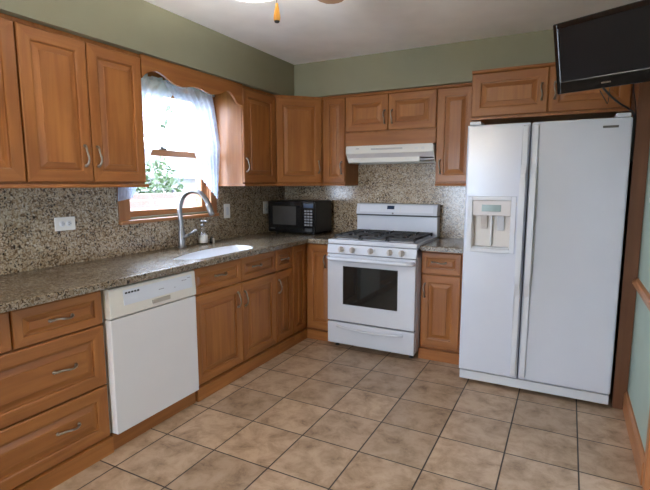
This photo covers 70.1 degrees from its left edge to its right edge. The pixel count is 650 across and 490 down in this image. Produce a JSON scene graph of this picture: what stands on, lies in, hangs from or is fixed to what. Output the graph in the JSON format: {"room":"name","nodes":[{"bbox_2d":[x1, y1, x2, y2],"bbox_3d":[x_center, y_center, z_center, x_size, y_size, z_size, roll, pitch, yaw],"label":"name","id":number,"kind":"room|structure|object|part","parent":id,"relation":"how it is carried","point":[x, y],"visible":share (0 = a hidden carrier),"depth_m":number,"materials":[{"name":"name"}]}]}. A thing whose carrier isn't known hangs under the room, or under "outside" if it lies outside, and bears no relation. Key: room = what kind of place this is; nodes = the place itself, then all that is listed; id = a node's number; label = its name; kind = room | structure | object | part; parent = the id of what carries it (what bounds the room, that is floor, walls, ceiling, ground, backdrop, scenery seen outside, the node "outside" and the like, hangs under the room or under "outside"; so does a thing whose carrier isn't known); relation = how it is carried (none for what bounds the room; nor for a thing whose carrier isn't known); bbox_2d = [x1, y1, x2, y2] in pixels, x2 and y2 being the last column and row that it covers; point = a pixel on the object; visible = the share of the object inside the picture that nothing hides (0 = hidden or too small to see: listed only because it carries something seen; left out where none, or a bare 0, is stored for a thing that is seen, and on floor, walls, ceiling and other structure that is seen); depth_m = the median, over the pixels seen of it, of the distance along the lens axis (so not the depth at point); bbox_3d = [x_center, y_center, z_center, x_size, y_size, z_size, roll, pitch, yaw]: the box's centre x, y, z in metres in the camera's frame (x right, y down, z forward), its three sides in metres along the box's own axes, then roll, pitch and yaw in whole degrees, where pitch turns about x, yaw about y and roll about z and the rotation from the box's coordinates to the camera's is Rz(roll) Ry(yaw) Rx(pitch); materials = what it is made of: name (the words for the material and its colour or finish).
{"room":"kitchen","nodes":[
{"label":"kitchen","id":0,"kind":"room"},
{"bbox_2d":[131,211,207,219],"bbox_3d":[-2.016,-0.104,1.969,0.140,2.449,6.600,4,9,27],"label":"wall","id":1,"kind":"structure","parent":0,"point":[203,212],"depth_m":3.42,"materials":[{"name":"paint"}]},
{"bbox_2d":[0,13,28,188],"bbox_3d":[-1.722,-0.632,1.934,0.346,0.791,0.715,4,9,27],"label":"upper cabinet","id":2,"kind":"object","parent":1,"relation":"attached to","point":[12,160],"visible":1,"depth_m":2.14,"materials":[{"name":"brown wood"}]},
{"bbox_3d":[-1.736,-0.251,1.992,0.314,0.020,0.715,4,9,27],"label":"light rail","id":3,"kind":"part","parent":2,"relation":"part of","materials":[{"name":"brown wood"}]},
{"bbox_2d":[11,16,148,187],"bbox_3d":[-1.387,-0.717,2.569,0.346,0.791,0.729,4,9,27],"label":"upper cabinet","id":4,"kind":"object","parent":1,"relation":"attached to","point":[80,98],"visible":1,"depth_m":2.44,"materials":[{"name":"brown wood"}]},
{"bbox_3d":[-1.358,-0.690,2.346,0.020,0.736,0.352,4,9,27],"label":"door","id":5,"kind":"part","parent":4,"relation":"part of","materials":[{"name":"brown wood"}]},
{"bbox_3d":[-1.273,-0.478,2.480,0.034,0.121,0.019,4,9,27],"label":"handle","id":6,"kind":"part","parent":4,"relation":"part of","materials":[{"name":"silver metal"}]},
{"bbox_3d":[-1.400,-0.336,2.627,0.314,0.020,0.729,4,9,27],"label":"light rail","id":7,"kind":"part","parent":4,"relation":"part of","materials":[{"name":"brown wood"}]},
{"bbox_3d":[-1.237,-0.487,2.547,0.034,0.121,0.019,4,9,27],"label":"handle","id":8,"kind":"part","parent":4,"relation":"part of","materials":[{"name":"silver metal"}]},
{"bbox_3d":[-1.192,-0.732,2.660,0.020,0.736,0.356,4,9,27],"label":"door","id":9,"kind":"part","parent":4,"relation":"part of","materials":[{"name":"brown wood"}]},
{"bbox_2d":[138,54,242,104],"bbox_3d":[-0.883,-1.121,3.207,0.019,0.160,0.976,4,9,27],"label":"scalloped valance","id":10,"kind":"object","parent":4,"relation":"attached to","point":[177,75],"visible":1,"depth_m":3.13,"materials":[{"name":"brown wood"}]},
{"bbox_2d":[0,186,284,274],"bbox_3d":[-1.236,-0.185,3.287,0.019,0.450,3.498,4,9,27],"label":"backsplash","id":11,"kind":"structure","parent":1,"relation":"attached to","point":[29,240],"depth_m":2.86,"materials":[{"name":"stone"}]},
{"bbox_2d":[54,216,75,230],"bbox_3d":[-1.521,-0.124,2.712,0.010,0.078,0.124,4,9,27],"label":"wall outlet","id":12,"kind":"object","parent":11,"relation":"attached to","point":[61,223],"visible":1,"depth_m":2.71,"materials":[{"name":"white plastic"}]},
{"bbox_2d":[224,204,229,217],"bbox_3d":[-0.844,-0.293,3.995,0.010,0.122,0.078,4,9,27],"label":"light switch","id":13,"kind":"object","parent":11,"relation":"attached to","point":[226,206],"visible":1,"depth_m":3.99,"materials":[{"name":"white plastic"}]},
{"bbox_2d":[263,201,267,213],"bbox_3d":[-0.576,-0.365,4.504,0.010,0.118,0.075,4,9,27],"label":"wall outlet","id":14,"kind":"object","parent":11,"relation":"attached to","point":[265,203],"visible":1,"depth_m":4.49,"materials":[{"name":"white plastic"}]},
{"bbox_2d":[117,72,218,224],"bbox_3d":[-1.189,-0.707,3.430,0.180,1.040,0.966,4,9,27],"label":"window","id":15,"kind":"structure","parent":1,"relation":"in","point":[124,213],"depth_m":3.46,"materials":[{"name":"brown wood"}]},
{"bbox_3d":[-1.188,-0.469,3.475,0.033,0.476,0.792,4,9,27],"label":"sash","id":16,"kind":"part","parent":15,"relation":"part of","materials":[{"name":"brown wood"}]},
{"bbox_3d":[-1.138,-1.195,3.341,0.022,0.048,0.960,4,9,27],"label":"head casing","id":17,"kind":"part","parent":15,"relation":"part of","materials":[{"name":"brown wood"}]},
{"bbox_2d":[213,85,276,185],"bbox_3d":[-0.661,-0.901,3.942,0.346,0.791,0.465,4,9,27],"label":"upper cabinet","id":18,"kind":"object","parent":1,"relation":"attached to","point":[246,132],"visible":0.98,"depth_m":3.78,"materials":[{"name":"brown wood"}]},
{"bbox_3d":[-0.675,-0.520,4.000,0.314,0.020,0.465,4,9,27],"label":"light rail","id":19,"kind":"part","parent":18,"relation":"part of","materials":[{"name":"brown wood"}]},
{"bbox_3d":[-0.547,-0.895,3.882,0.020,0.736,0.456,4,9,27],"label":"door","id":20,"kind":"part","parent":18,"relation":"part of","materials":[{"name":"brown wood"}]},
{"bbox_2d":[51,338,642,489],"bbox_3d":[-0.616,1.254,1.411,3.017,0.100,6.600,4,9,27],"label":"floor","id":21,"kind":"structure","parent":0,"point":[317,414],"depth_m":2.56,"materials":[{"name":"tile"}]},
{"bbox_2d":[0,290,113,489],"bbox_3d":[-1.562,0.678,2.088,0.639,0.866,0.887,4,9,27],"label":"base cabinet","id":22,"kind":"object","parent":21,"relation":"on","point":[54,411],"visible":0.99,"depth_m":2.10,"materials":[{"name":"brown wood"}]},
{"bbox_3d":[-1.418,0.384,1.729,0.020,0.168,0.451,4,9,27],"label":"drawer","id":23,"kind":"part","parent":22,"relation":"part of","materials":[{"name":"brown wood"}]},
{"bbox_3d":[-1.318,0.602,1.950,0.020,0.308,0.880,4,9,27],"label":"drawer","id":24,"kind":"part","parent":22,"relation":"part of","materials":[{"name":"brown wood"}]},
{"bbox_3d":[-1.318,0.899,1.989,0.020,0.274,0.880,4,9,27],"label":"drawer","id":25,"kind":"part","parent":22,"relation":"part of","materials":[{"name":"brown wood"}]},
{"bbox_3d":[-1.212,0.332,2.119,0.020,0.168,0.421,4,9,27],"label":"drawer","id":26,"kind":"part","parent":22,"relation":"part of","materials":[{"name":"brown wood"}]},
{"bbox_3d":[-1.189,0.333,2.105,0.034,0.019,0.122,4,9,27],"label":"handle","id":27,"kind":"part","parent":22,"relation":"part of","materials":[{"name":"silver metal"}]},
{"bbox_3d":[-1.188,0.573,2.137,0.034,0.019,0.122,4,9,27],"label":"handle","id":28,"kind":"part","parent":22,"relation":"part of","materials":[{"name":"silver metal"}]},
{"bbox_3d":[-1.191,0.866,2.169,0.034,0.019,0.122,4,9,27],"label":"handle","id":29,"kind":"part","parent":22,"relation":"part of","materials":[{"name":"silver metal"}]},
{"bbox_2d":[101,270,198,449],"bbox_3d":[-1.198,0.592,2.744,0.630,0.862,0.602,4,9,27],"label":"dishwasher","id":30,"kind":"object","parent":21,"relation":"on","point":[150,326],"visible":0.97,"depth_m":2.54,"materials":[{"name":"white plastic"}]},
{"bbox_3d":[-0.951,0.263,2.569,0.060,0.153,0.598,4,9,27],"label":"control panel","id":31,"kind":"part","parent":30,"relation":"part of","materials":[{"name":"plastic"}]},
{"bbox_3d":[-0.969,0.991,2.676,0.020,0.088,0.602,4,9,27],"label":"toe panel","id":32,"kind":"part","parent":30,"relation":"part of","materials":[{"name":"brown wood"}]},
{"bbox_2d":[192,251,278,401],"bbox_3d":[-0.854,0.499,3.429,0.639,0.866,0.925,4,9,27],"label":"base cabinet","id":33,"kind":"object","parent":21,"relation":"on","point":[236,299],"visible":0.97,"depth_m":3.24,"materials":[{"name":"brown wood"}]},
{"bbox_3d":[-0.711,0.205,3.066,0.020,0.168,0.481,4,9,27],"label":"drawer","id":34,"kind":"part","parent":33,"relation":"part of","materials":[{"name":"brown wood"}]},
{"bbox_3d":[-0.711,0.586,3.117,0.020,0.580,0.481,4,9,27],"label":"door","id":35,"kind":"part","parent":33,"relation":"part of","materials":[{"name":"brown wood"}]},
{"bbox_3d":[-0.599,0.384,3.248,0.034,0.121,0.019,4,9,27],"label":"handle","id":36,"kind":"part","parent":33,"relation":"part of","materials":[{"name":"silver metal"}]},
{"bbox_3d":[-0.561,0.385,3.322,0.034,0.121,0.019,4,9,27],"label":"handle","id":37,"kind":"part","parent":33,"relation":"part of","materials":[{"name":"silver metal"}]},
{"bbox_3d":[-0.498,0.151,3.471,0.020,0.168,0.433,4,9,27],"label":"drawer","id":38,"kind":"part","parent":33,"relation":"part of","materials":[{"name":"brown wood"}]},
{"bbox_3d":[-0.497,0.531,3.522,0.020,0.580,0.433,4,9,27],"label":"door","id":39,"kind":"part","parent":33,"relation":"part of","materials":[{"name":"brown wood"}]},
{"bbox_2d":[274,247,294,353],"bbox_3d":[-0.581,0.429,3.947,0.639,0.866,0.251,4,9,27],"label":"base cabinet","id":40,"kind":"object","parent":21,"relation":"on","point":[283,257],"visible":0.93,"depth_m":3.81,"materials":[{"name":"brown wood"}]},
{"bbox_3d":[-0.337,0.110,3.775,0.020,0.168,0.244,4,9,27],"label":"drawer","id":41,"kind":"part","parent":40,"relation":"part of","materials":[{"name":"brown wood"}]},
{"bbox_3d":[-0.337,0.491,3.826,0.020,0.580,0.244,4,9,27],"label":"door","id":42,"kind":"part","parent":40,"relation":"part of","materials":[{"name":"brown wood"}]},
{"bbox_2d":[292,243,333,344],"bbox_3d":[-0.223,0.373,4.366,0.880,0.866,0.828,4,9,27],"label":"base cabinet","id":43,"kind":"object","parent":21,"relation":"on","point":[309,260],"visible":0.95,"depth_m":4.06,"materials":[{"name":"brown wood"}]},
{"bbox_2d":[0,231,340,312],"bbox_3d":[-0.847,0.081,3.129,0.883,0.037,3.518,4,9,27],"label":"countertop","id":44,"kind":"structure","parent":43,"relation":"on","point":[19,290],"depth_m":2.58,"materials":[{"name":"stone"}]},
{"bbox_2d":[177,189,214,247],"bbox_3d":[-0.933,-0.190,3.370,0.348,0.437,0.091,4,9,27],"label":"faucet","id":45,"kind":"object","parent":44,"relation":"on","point":[181,233],"visible":1,"depth_m":3.40,"materials":[{"name":"metal"}]},
{"bbox_3d":[-1.002,-0.082,3.434,0.117,0.081,0.028,0,8,-1],"label":"lever","id":46,"kind":"part","parent":45,"relation":"part of","materials":[{"name":"metal"}]},
{"bbox_3d":[-0.952,-0.258,3.356,0.308,0.298,0.035,4,9,27],"label":"spout","id":47,"kind":"part","parent":45,"relation":"part of","materials":[{"name":"metal"}]},
{"bbox_2d":[198,220,207,242],"bbox_3d":[-0.960,-0.101,3.639,0.069,0.187,0.078,-3,8,-18],"label":"soap dispenser","id":48,"kind":"object","parent":44,"relation":"on","point":[202,238],"visible":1,"depth_m":3.62,"materials":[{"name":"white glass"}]},
{"bbox_2d":[175,245,252,259],"bbox_3d":[-0.780,0.156,3.267,0.282,0.213,0.739,4,9,27],"label":"sink","id":49,"kind":"object","parent":44,"relation":"in","point":[207,253],"visible":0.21,"depth_m":3.45,"materials":[{"name":"white ceramic"}]},
{"bbox_2d":[268,200,330,234],"bbox_3d":[-0.239,-0.275,4.480,0.508,0.310,0.345,4,9,27],"label":"microwave","id":50,"kind":"object","parent":44,"relation":"on","point":[297,216],"visible":1,"depth_m":4.33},
{"bbox_3d":[-0.374,-0.269,4.370,0.372,0.292,0.020,4,9,27],"label":"door","id":51,"kind":"part","parent":50,"relation":"part of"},
{"bbox_3d":[-0.149,-0.253,4.253,0.136,0.292,0.020,4,9,27],"label":"control panel","id":52,"kind":"part","parent":50,"relation":"part of","materials":[{"name":"black plastic"}]},
{"bbox_3d":[-0.227,0.375,4.023,0.020,0.758,0.215,4,9,27],"label":"door","id":53,"kind":"part","parent":43,"relation":"part of","materials":[{"name":"brown wood"}]},
{"bbox_3d":[-0.038,0.369,4.062,0.270,0.758,0.020,4,9,27],"label":"door","id":54,"kind":"part","parent":43,"relation":"part of","materials":[{"name":"brown wood"}]},
{"bbox_2d":[327,203,439,357],"bbox_3d":[0.500,0.258,3.964,0.754,1.197,0.764,4,9,27],"label":"range","id":55,"kind":"object","parent":21,"relation":"on","point":[374,269],"visible":0.98,"depth_m":3.72,"materials":[{"name":"white metal"}]},
{"bbox_3d":[0.351,0.701,3.734,0.576,0.040,0.036,4,9,27],"label":"handle","id":56,"kind":"part","parent":55,"relation":"part of","materials":[{"name":"white metal"}]},
{"bbox_3d":[0.351,0.051,3.634,0.048,0.047,0.036,4,9,27],"label":"knob","id":57,"kind":"part","parent":55,"relation":"part of","materials":[{"name":"beige plastic"}]},
{"bbox_3d":[0.340,0.128,3.638,0.754,0.032,0.073,4,9,27],"label":"handle","id":58,"kind":"part","parent":55,"relation":"part of","materials":[{"name":"white metal"}]},
{"bbox_3d":[0.363,0.747,3.764,0.748,0.183,0.041,4,9,27],"label":"drawer","id":59,"kind":"part","parent":55,"relation":"part of","materials":[{"name":"white metal"}]},
{"bbox_3d":[0.362,0.366,3.712,0.748,0.561,0.044,4,9,27],"label":"oven door","id":60,"kind":"part","parent":55,"relation":"part of","materials":[{"name":"white metal"}]},
{"bbox_3d":[0.381,0.042,3.706,0.752,0.072,0.128,4,9,27],"label":"control panel","id":61,"kind":"part","parent":55,"relation":"part of","materials":[{"name":"white metal"}]},
{"bbox_2d":[328,229,436,248],"bbox_3d":[0.496,-0.064,3.913,0.752,0.073,0.592,4,9,27],"label":"cooktop","id":62,"kind":"object","parent":55,"relation":"in","point":[359,238],"depth_m":3.77,"materials":[{"name":"metal"}]},
{"bbox_3d":[0.492,0.061,3.561,0.048,0.047,0.036,4,9,27],"label":"knob","id":63,"kind":"part","parent":55,"relation":"part of","materials":[{"name":"beige plastic"}]},
{"bbox_3d":[0.629,-0.324,4.136,0.682,0.064,0.020,4,9,27],"label":"touch panel","id":64,"kind":"part","parent":55,"relation":"part of","materials":[{"name":"white plastic"}]},
{"bbox_3d":[0.578,0.067,3.517,0.048,0.047,0.036,4,9,27],"label":"knob","id":65,"kind":"part","parent":55,"relation":"part of","materials":[{"name":"beige plastic"}]},
{"bbox_2d":[418,251,462,364],"bbox_3d":[1.037,0.445,3.818,0.352,0.866,0.639,4,9,27],"label":"base cabinet","id":66,"kind":"object","parent":21,"relation":"on","point":[441,276],"visible":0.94,"depth_m":3.57,"materials":[{"name":"brown wood"}]},
{"bbox_3d":[0.889,0.517,3.592,0.302,0.573,0.020,4,9,27],"label":"door","id":67,"kind":"part","parent":66,"relation":"part of","materials":[{"name":"brown wood"}]},
{"bbox_3d":[0.889,0.142,3.542,0.302,0.164,0.020,4,9,27],"label":"drawer","id":68,"kind":"part","parent":66,"relation":"part of","materials":[{"name":"brown wood"}]},
{"bbox_2d":[420,237,463,252],"bbox_3d":[1.032,-0.003,3.744,0.358,0.037,0.632,4,9,27],"label":"countertop","id":69,"kind":"structure","parent":66,"relation":"on","point":[452,245],"depth_m":3.56,"materials":[{"name":"stone"}]},
{"bbox_2d":[459,112,632,404],"bbox_3d":[1.526,0.057,3.286,0.905,1.774,0.940,4,9,27],"label":"refrigerator","id":70,"kind":"object","parent":21,"relation":"on","point":[545,202],"visible":1,"depth_m":2.88,"materials":[{"name":"white metal"}]},
{"bbox_3d":[1.090,-0.241,3.020,0.235,0.099,0.054,4,9,27],"label":"dispenser panel","id":71,"kind":"part","parent":70,"relation":"part of","materials":[{"name":"grey plastic"}]},
{"bbox_3d":[1.114,0.049,3.066,0.376,1.650,0.080,4,9,27],"label":"freezer door","id":72,"kind":"part","parent":70,"relation":"part of","materials":[{"name":"white metal"}]},
{"bbox_3d":[1.229,0.065,2.936,0.033,1.618,0.048,4,9,27],"label":"handle","id":73,"kind":"part","parent":70,"relation":"part of","materials":[{"name":"white plastic"}]},
{"bbox_3d":[1.280,0.068,2.909,0.033,1.618,0.048,4,9,27],"label":"handle","id":74,"kind":"part","parent":70,"relation":"part of","materials":[{"name":"white plastic"}]},
{"bbox_3d":[1.518,0.076,2.856,0.521,1.650,0.080,4,9,27],"label":"door","id":75,"kind":"part","parent":70,"relation":"part of","materials":[{"name":"white metal"}]},
{"bbox_2d":[602,88,634,161],"bbox_3d":[1.550,-0.646,2.495,0.506,0.377,0.053,-6,10,-39],"label":"cable","id":76,"kind":"object","parent":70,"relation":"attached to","point":[604,89],"visible":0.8,"depth_m":2.63,"materials":[{"name":"black plastic"}]},
{"bbox_2d":[609,81,649,409],"bbox_3d":[2.012,-0.107,3.095,0.073,2.148,0.884,4,9,27],"label":"end panel","id":77,"kind":"object","parent":21,"relation":"on","point":[637,178],"visible":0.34,"depth_m":2.73,"materials":[{"name":"brown wood"}]},
{"bbox_2d":[631,84,635,161],"bbox_3d":[1.698,-0.693,2.560,0.019,0.453,0.226,6,10,37],"label":"cable","id":78,"kind":"object","parent":77,"relation":"attached to","point":[633,84],"visible":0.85,"depth_m":2.64,"materials":[{"name":"black plastic"}]},
{"bbox_2d":[144,0,640,64],"bbox_3d":[0.109,-1.223,0.697,4.940,0.100,6.840,4,9,27],"label":"ceiling","id":79,"kind":"structure","parent":0,"point":[307,31],"depth_m":3.09,"materials":[{"name":"paint"}]},
{"bbox_2d":[240,0,342,22],"bbox_3d":[-0.306,-1.099,1.915,0.990,0.464,0.990,-2,8,-11],"label":"ceiling fan","id":80,"kind":"object","parent":79,"relation":"hanging from","point":[276,11],"visible":1,"depth_m":1.96,"materials":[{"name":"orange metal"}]},
{"bbox_3d":[-0.306,-1.079,1.918,0.340,0.104,0.340,4,9,27],"label":"lamp shade","id":81,"kind":"part","parent":80,"relation":"part of","materials":[{"name":"white glass"}]},
{"bbox_3d":[-0.071,-1.256,2.244,0.136,0.007,0.498,5,9,34],"label":"blade","id":82,"kind":"part","parent":80,"relation":"part of","materials":[{"name":"brown wood"}]},
{"bbox_2d":[628,147,649,450],"bbox_3d":[0.773,0.086,0.521,0.120,2.449,6.600,4,9,27],"label":"wall","id":83,"kind":"structure","parent":0,"point":[639,371],"depth_m":2.49,"materials":[{"name":"green paint"}]},
{"bbox_2d":[0,0,554,96],"bbox_3d":[-0.618,-1.074,1.101,3.018,0.299,6.600,4,9,27],"label":"soffit","id":84,"kind":"object","parent":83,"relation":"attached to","point":[135,26],"depth_m":3.39,"materials":[{"name":"green paint"}]},
{"bbox_2d":[553,0,649,93],"bbox_3d":[1.336,-0.890,2.140,0.305,0.334,0.480,-6,9,-36],"label":"television","id":85,"kind":"object","parent":83,"relation":"attached to","point":[610,47],"visible":1,"depth_m":2.09,"materials":[{"name":"black plastic"}]},
{"bbox_2d":[623,391,644,484],"bbox_3d":[1.645,0.998,2.472,0.018,0.125,0.802,4,9,27],"label":"baseboard","id":86,"kind":"structure","parent":83,"relation":"attached to","point":[637,447],"depth_m":2.39,"materials":[{"name":"brown wood"}]},
{"bbox_2d":[632,278,649,310],"bbox_3d":[1.641,0.267,2.376,0.026,0.058,0.802,4,9,27],"label":"trim","id":87,"kind":"structure","parent":83,"relation":"attached to","point":[642,291],"depth_m":2.43,"materials":[{"name":"brown wood"}]},
{"bbox_2d":[642,407,649,489],"bbox_3d":[1.295,0.134,1.534,0.144,2.086,0.964,4,9,27],"label":"door frame","id":88,"kind":"structure","parent":83,"relation":"in","point":[646,471],"depth_m":2.07,"materials":[{"name":"brown wood"}]},
{"bbox_3d":[0.932,-0.404,4.198,3.278,2.449,0.120,4,9,27],"label":"wall","id":89,"kind":"structure","parent":0,"visible":0},
{"bbox_2d":[274,95,322,185],"bbox_3d":[-0.294,-0.956,4.351,0.617,0.791,0.617,4,9,27],"label":"upper cabinet","id":90,"kind":"object","parent":89,"relation":"attached to","point":[298,119],"visible":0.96,"depth_m":4.14,"materials":[{"name":"brown wood"}]},
{"bbox_3d":[-0.293,-0.573,4.402,0.617,0.020,0.617,4,9,27],"label":"light rail","id":91,"kind":"part","parent":90,"relation":"part of","materials":[{"name":"brown wood"}]},
{"bbox_2d":[322,95,357,185],"bbox_3d":[0.139,-0.946,4.277,0.230,0.791,0.346,4,9,27],"label":"upper cabinet","id":92,"kind":"object","parent":89,"relation":"attached to","point":[337,171],"visible":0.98,"depth_m":4.16,"materials":[{"name":"brown wood"}]},
{"bbox_3d":[0.081,-1.313,4.117,0.230,0.022,0.010,4,9,27],"label":"molding","id":93,"kind":"part","parent":92,"relation":"part of","materials":[{"name":"brown wood"}]},
{"bbox_3d":[0.087,-0.933,4.159,0.205,0.736,0.020,4,9,27],"label":"door","id":94,"kind":"part","parent":92,"relation":"part of","materials":[{"name":"brown wood"}]},
{"bbox_3d":[0.146,-0.566,4.342,0.230,0.020,0.314,4,9,27],"label":"light rail","id":95,"kind":"part","parent":92,"relation":"part of","materials":[{"name":"brown wood"}]},
{"bbox_2d":[285,163,465,237],"bbox_3d":[0.457,-0.503,4.354,1.999,0.795,0.020,4,9,27],"label":"backsplash","id":96,"kind":"structure","parent":89,"relation":"attached to","point":[410,183],"depth_m":4.25,"materials":[{"name":"stone"}]},
{"bbox_2d":[345,86,437,146],"bbox_3d":[0.599,-1.086,4.015,0.807,0.446,0.346,4,9,27],"label":"upper cabinet","id":97,"kind":"object","parent":89,"relation":"attached to","point":[402,116],"visible":0.98,"depth_m":3.88,"materials":[{"name":"brown wood"}]},
{"bbox_3d":[0.359,-1.132,3.989,0.395,0.298,0.020,4,9,27],"label":"door","id":98,"kind":"part","parent":97,"relation":"part of","materials":[{"name":"brown wood"}]},
{"bbox_3d":[0.540,-0.903,3.925,0.806,0.106,0.018,4,9,27],"label":"valance panel","id":99,"kind":"part","parent":97,"relation":"part of","materials":[{"name":"brown wood"}]},
{"bbox_2d":[346,143,435,164],"bbox_3d":[0.600,-0.790,4.044,0.780,0.146,0.322,4,9,27],"label":"range hood","id":100,"kind":"object","parent":97,"relation":"attached to","point":[421,152],"visible":0.94,"depth_m":3.93,"materials":[{"name":"white metal"}]},
{"bbox_3d":[0.541,-1.282,3.878,0.807,0.022,0.010,4,9,27],"label":"molding","id":101,"kind":"part","parent":97,"relation":"part of","materials":[{"name":"brown wood"}]},
{"bbox_3d":[0.716,-1.107,3.803,0.403,0.298,0.020,4,9,27],"label":"door","id":102,"kind":"part","parent":97,"relation":"part of","materials":[{"name":"brown wood"}]},
{"bbox_2d":[434,83,471,185],"bbox_3d":[1.095,-0.881,3.781,0.308,0.791,0.346,4,9,27],"label":"upper cabinet","id":103,"kind":"object","parent":89,"relation":"attached to","point":[454,100],"visible":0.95,"depth_m":3.67,"materials":[{"name":"brown wood"}]},
{"bbox_3d":[1.103,-0.501,3.846,0.308,0.020,0.314,4,9,27],"label":"light rail","id":104,"kind":"part","parent":103,"relation":"part of","materials":[{"name":"brown wood"}]},
{"bbox_3d":[1.037,-1.248,3.621,0.308,0.022,0.010,4,9,27],"label":"molding","id":105,"kind":"part","parent":103,"relation":"part of","materials":[{"name":"brown wood"}]},
{"bbox_2d":[471,62,632,124],"bbox_3d":[1.608,-1.075,3.338,0.978,0.342,0.603,4,9,27],"label":"upper cabinet","id":106,"kind":"object","parent":89,"relation":"attached to","point":[524,93],"visible":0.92,"depth_m":3.16,"materials":[{"name":"brown wood"}]},
{"bbox_3d":[1.278,-1.057,3.222,0.495,0.296,0.020,4,9,27],"label":"door","id":107,"kind":"part","parent":106,"relation":"part of","materials":[{"name":"brown wood"}]},
{"bbox_3d":[1.489,-1.203,3.092,0.978,0.024,0.018,4,9,27],"label":"molding","id":108,"kind":"part","parent":106,"relation":"part of","materials":[{"name":"brown wood"}]},
{"bbox_3d":[1.452,-1.033,3.103,0.019,0.121,0.034,4,9,27],"label":"handle","id":109,"kind":"part","parent":106,"relation":"part of","materials":[{"name":"silver metal"}]},
{"bbox_3d":[1.523,-1.028,3.066,0.019,0.121,0.034,4,9,27],"label":"handle","id":110,"kind":"part","parent":106,"relation":"part of","materials":[{"name":"silver metal"}]},
{"bbox_3d":[1.710,-1.027,2.998,0.469,0.296,0.020,4,9,27],"label":"door","id":111,"kind":"part","parent":106,"relation":"part of","materials":[{"name":"brown wood"}]},
{"bbox_3d":[-1.130,-1.154,3.322,0.015,0.026,0.985,4,9,27],"label":"curtain rod","id":112,"kind":"object","parent":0,"visible":0},
{"bbox_2d":[118,74,172,200],"bbox_3d":[-1.202,-0.733,3.177,0.036,0.846,0.575,4,9,27],"label":"sheer curtain","id":113,"kind":"object","parent":112,"relation":"hanging from","point":[156,96],"visible":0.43,"depth_m":3.17,"materials":[{"name":"fabric"}]},
{"bbox_2d":[164,80,219,198],"bbox_3d":[-0.984,-0.773,3.508,0.041,0.856,0.538,4,9,27],"label":"sheer curtain","id":114,"kind":"object","parent":112,"relation":"hanging from","point":[197,109],"visible":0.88,"depth_m":3.57,"materials":[{"name":"fabric"}]},
{"label":"outside","id":115,"kind":"structure","parent":0,"visible":0},
{"bbox_3d":[-11.456,-0.473,16.355,29.859,0.100,50.000,4,9,27],"label":"ground","id":116,"kind":"structure","parent":115,"visible":0},
{"bbox_2d":[135,156,183,193],"bbox_3d":[-3.243,-0.617,8.767,1.184,2.187,1.199,-1,8,-5],"label":"shrub","id":117,"kind":"object","parent":116,"relation":"on","point":[159,173],"visible":0.19,"depth_m":8.64,"materials":[{"name":"green plant"}]},
{"bbox_2d":[130,193,196,210],"bbox_3d":[-3.070,-0.017,6.921,0.250,1.470,3.100,4,9,27],"label":"wall","id":118,"kind":"structure","parent":116,"relation":"on","point":[147,201],"depth_m":7.40,"materials":[{"name":"white paint"}]},
{"bbox_2d":[135,155,195,192],"bbox_3d":[-5.847,-1.503,13.825,6.600,2.600,8.600,4,9,27],"label":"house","id":119,"kind":"structure","parent":116,"relation":"on","point":[185,167],"depth_m":12.03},
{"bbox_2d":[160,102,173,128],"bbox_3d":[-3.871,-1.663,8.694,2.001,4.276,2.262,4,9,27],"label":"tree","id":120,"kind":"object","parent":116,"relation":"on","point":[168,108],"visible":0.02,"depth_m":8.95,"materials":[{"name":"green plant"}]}
]}

